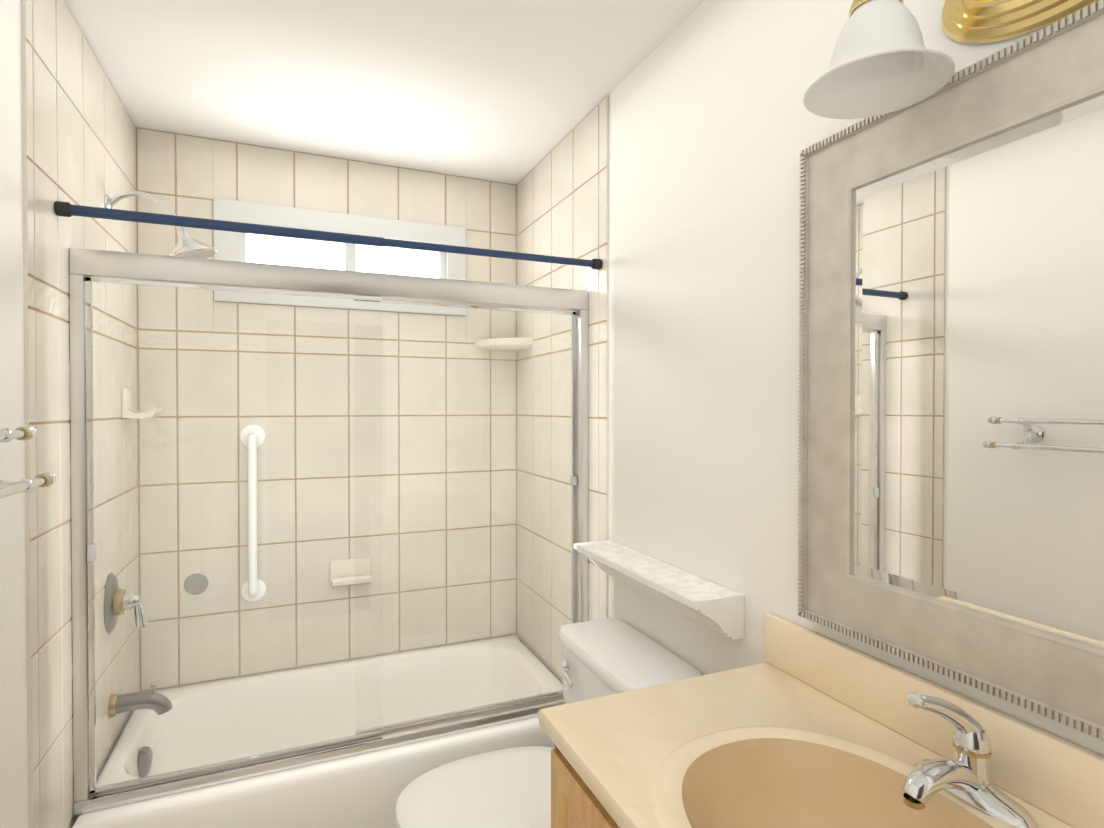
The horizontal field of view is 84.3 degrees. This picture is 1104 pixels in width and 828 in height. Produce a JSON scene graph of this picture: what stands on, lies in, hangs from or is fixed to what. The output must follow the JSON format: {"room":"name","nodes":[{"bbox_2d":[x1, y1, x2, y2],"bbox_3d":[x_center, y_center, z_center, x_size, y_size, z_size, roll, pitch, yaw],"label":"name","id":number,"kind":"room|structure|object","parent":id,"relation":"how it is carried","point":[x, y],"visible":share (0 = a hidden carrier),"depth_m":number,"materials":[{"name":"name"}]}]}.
{"room":"bathroom","nodes":[
{"label":"bathroom","id":0,"kind":"room"},
{"bbox_2d":[0,0,133,827],"bbox_3d":[-0.969,0.183,0.754,0.100,2.500,3.357,0,1,-23],"label":"wall","id":1,"kind":"structure","parent":0,"point":[14,810],"depth_m":1.29,"materials":[{"name":"white paint"}]},
{"bbox_2d":[0,425,55,497],"bbox_3d":[-0.881,0.085,0.835,0.123,0.120,0.734,0,1,-23],"label":"towel rail","id":2,"kind":"object","parent":1,"relation":"attached to","point":[41,480],"visible":1,"depth_m":1.08,"materials":[{"name":"silver metal"}]},
{"bbox_2d":[21,0,139,827],"bbox_3d":[-1.370,-0.006,1.833,0.008,2.143,1.040,0,1,-23],"label":"wall tile","id":3,"kind":"structure","parent":1,"relation":"attached to","point":[78,137],"depth_m":1.57,"materials":[{"name":"tile"}]},
{"bbox_2d":[104,573,148,633],"bbox_3d":[-1.365,0.605,1.972,0.110,0.192,0.150,0,1,-23],"label":"shower valve","id":4,"kind":"object","parent":3,"relation":"attached to","point":[110,597],"depth_m":1.94,"materials":[{"name":"grey metal"}]},
{"bbox_2d":[108,682,171,716],"bbox_3d":[-1.337,0.934,1.988,0.171,0.104,0.070,0,1,-23],"label":"tub spout","id":5,"kind":"object","parent":3,"relation":"attached to","point":[143,698],"depth_m":1.97,"materials":[{"name":"grey metal"}]},
{"bbox_2d":[121,388,161,418],"bbox_3d":[-1.452,-0.036,2.162,0.104,0.106,0.116,0,1,-23],"label":"soap dish","id":6,"kind":"object","parent":3,"relation":"attached to","point":[131,412],"depth_m":2.12,"materials":[{"name":"beige ceramic"}]},
{"bbox_2d":[104,191,216,258],"bbox_3d":[-1.274,-0.610,1.997,0.308,0.221,0.150,0,1,-23],"label":"shower head","id":7,"kind":"object","parent":3,"relation":"attached to","point":[187,245],"visible":0.85,"depth_m":1.99},
{"bbox_2d":[54,201,602,269],"bbox_3d":[-0.533,-0.514,1.814,1.522,0.036,0.036,0,1,-23],"label":"curtain rod","id":8,"kind":"object","parent":3,"relation":"attached to","point":[64,209],"visible":1,"depth_m":1.72,"materials":[{"name":"blue metal"}]},
{"bbox_2d":[142,634,517,691],"bbox_3d":[-0.892,0.162,2.665,1.738,2.500,0.100,0,1,-23],"label":"wall","id":9,"kind":"structure","parent":0,"point":[516,635],"depth_m":2.59,"materials":[{"name":"beige tile"}]},
{"bbox_2d":[136,127,516,691],"bbox_3d":[-0.871,-0.015,2.614,1.524,2.143,0.008,0,1,-23],"label":"wall tile","id":10,"kind":"structure","parent":9,"relation":"attached to","point":[184,175],"depth_m":2.56,"materials":[{"name":"tile"}]},
{"bbox_2d":[184,573,207,594],"bbox_3d":[-1.396,0.667,2.393,0.084,0.084,0.005,0,1,-23],"label":"plug","id":11,"kind":"object","parent":10,"relation":"attached to","point":[200,583],"depth_m":2.39,"materials":[{"name":"grey metal"}]},
{"bbox_2d":[240,425,266,601],"bbox_3d":[-1.195,0.402,2.435,0.094,0.719,0.078,0,1,-23],"label":"grab rail","id":12,"kind":"object","parent":10,"relation":"attached to","point":[255,593],"depth_m":2.41,"materials":[{"name":"white plastic"}]},
{"bbox_2d":[330,557,370,586],"bbox_3d":[-0.851,0.673,2.586,0.170,0.100,0.078,0,1,-23],"label":"soap dish","id":13,"kind":"object","parent":10,"relation":"attached to","point":[354,569],"depth_m":2.60,"materials":[{"name":"beige ceramic"}]},
{"bbox_2d":[213,198,465,315],"bbox_3d":[-0.878,-0.649,2.635,1.018,0.400,0.100,0,1,-23],"label":"window","id":14,"kind":"structure","parent":9,"relation":"in","point":[255,248],"depth_m":2.61,"materials":[{"name":"white glass"}]},
{"bbox_2d":[475,338,532,351],"bbox_3d":[-0.222,-0.318,2.771,0.209,0.045,0.209,0,1,-23],"label":"corner shelf","id":15,"kind":"object","parent":9,"relation":"attached to","point":[523,344],"depth_m":2.75,"materials":[{"name":"beige ceramic"}]},
{"bbox_2d":[64,0,704,184],"bbox_3d":[-0.234,-1.121,1.107,1.738,0.100,3.457,0,1,-23],"label":"ceiling","id":16,"kind":"structure","parent":0,"point":[515,92],"depth_m":1.91,"materials":[{"name":"white paint"}]},
{"bbox_2d":[518,0,1103,755],"bbox_3d":[0.539,0.176,1.395,0.100,2.500,3.357,0,1,-23],"label":"wall","id":17,"kind":"structure","parent":0,"point":[716,126],"depth_m":1.54,"materials":[{"name":"white paint"}]},
{"bbox_2d":[69,248,587,814],"bbox_3d":[-0.579,0.309,1.931,1.522,1.501,0.064,0,1,-23],"label":"shower door frame","id":18,"kind":"object","parent":17,"relation":"attached to","point":[87,268],"visible":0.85,"depth_m":1.81,"materials":[{"name":"silver metal"}]},
{"bbox_2d":[517,95,608,678],"bbox_3d":[0.012,-0.013,2.493,0.008,2.143,0.907,0,1,-23],"label":"wall tile","id":19,"kind":"structure","parent":17,"relation":"attached to","point":[563,198],"depth_m":2.45,"materials":[{"name":"tile"}]},
{"bbox_2d":[573,540,743,639],"bbox_3d":[0.265,0.481,1.734,0.140,0.103,0.662,0,1,-23],"label":"wall shelf","id":20,"kind":"object","parent":17,"relation":"attached to","point":[714,607],"visible":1,"depth_m":1.58,"materials":[{"name":"white paint"}]},
{"bbox_2d":[803,0,1098,118],"bbox_3d":[0.606,-0.645,0.787,0.244,0.263,0.612,0,1,-23],"label":"light","id":21,"kind":"object","parent":17,"relation":"attached to","point":[884,60],"visible":1,"depth_m":0.94,"materials":[{"name":"white glass"}]},
{"bbox_2d":[798,0,1103,740],"bbox_3d":[0.671,-0.058,0.914,0.030,0.958,0.760,0,1,-23],"label":"mirror","id":22,"kind":"object","parent":17,"relation":"attached to","point":[951,412],"visible":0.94,"depth_m":0.96,"materials":[{"name":"silver metal"}]},
{"bbox_3d":[-0.235,1.479,1.135,1.738,0.100,3.457,0,1,-23],"label":"floor","id":23,"kind":"structure","parent":0,"visible":0},
{"bbox_2d":[72,635,562,827],"bbox_3d":[-0.711,1.236,2.252,1.521,0.358,0.807,0,1,-23],"label":"bathtub","id":24,"kind":"object","parent":23,"relation":"on","point":[364,790],"visible":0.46,"depth_m":2.27,"materials":[{"name":"white ceramic"}]},
{"bbox_2d":[396,618,701,827],"bbox_3d":[-0.033,1.046,1.647,0.755,0.752,0.504,0,1,-23],"label":"toilet","id":25,"kind":"object","parent":23,"relation":"on","point":[507,788],"visible":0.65,"depth_m":1.63,"materials":[{"name":"white ceramic"}]},
{"bbox_2d":[538,613,1103,827],"bbox_3d":[0.424,0.915,0.797,0.583,1.034,1.020,0,1,-23],"label":"bathroom vanity","id":26,"kind":"object","parent":23,"relation":"on","point":[801,727],"visible":1,"depth_m":0.99,"materials":[{"name":"beige stone"}]},
{"bbox_2d":[902,692,1037,827],"bbox_3d":[0.564,0.478,0.868,0.166,0.162,0.166,0,1,-23],"label":"faucet","id":27,"kind":"object","parent":26,"relation":"on","point":[960,786],"depth_m":0.86,"materials":[{"name":"silver metal"}]}
]}

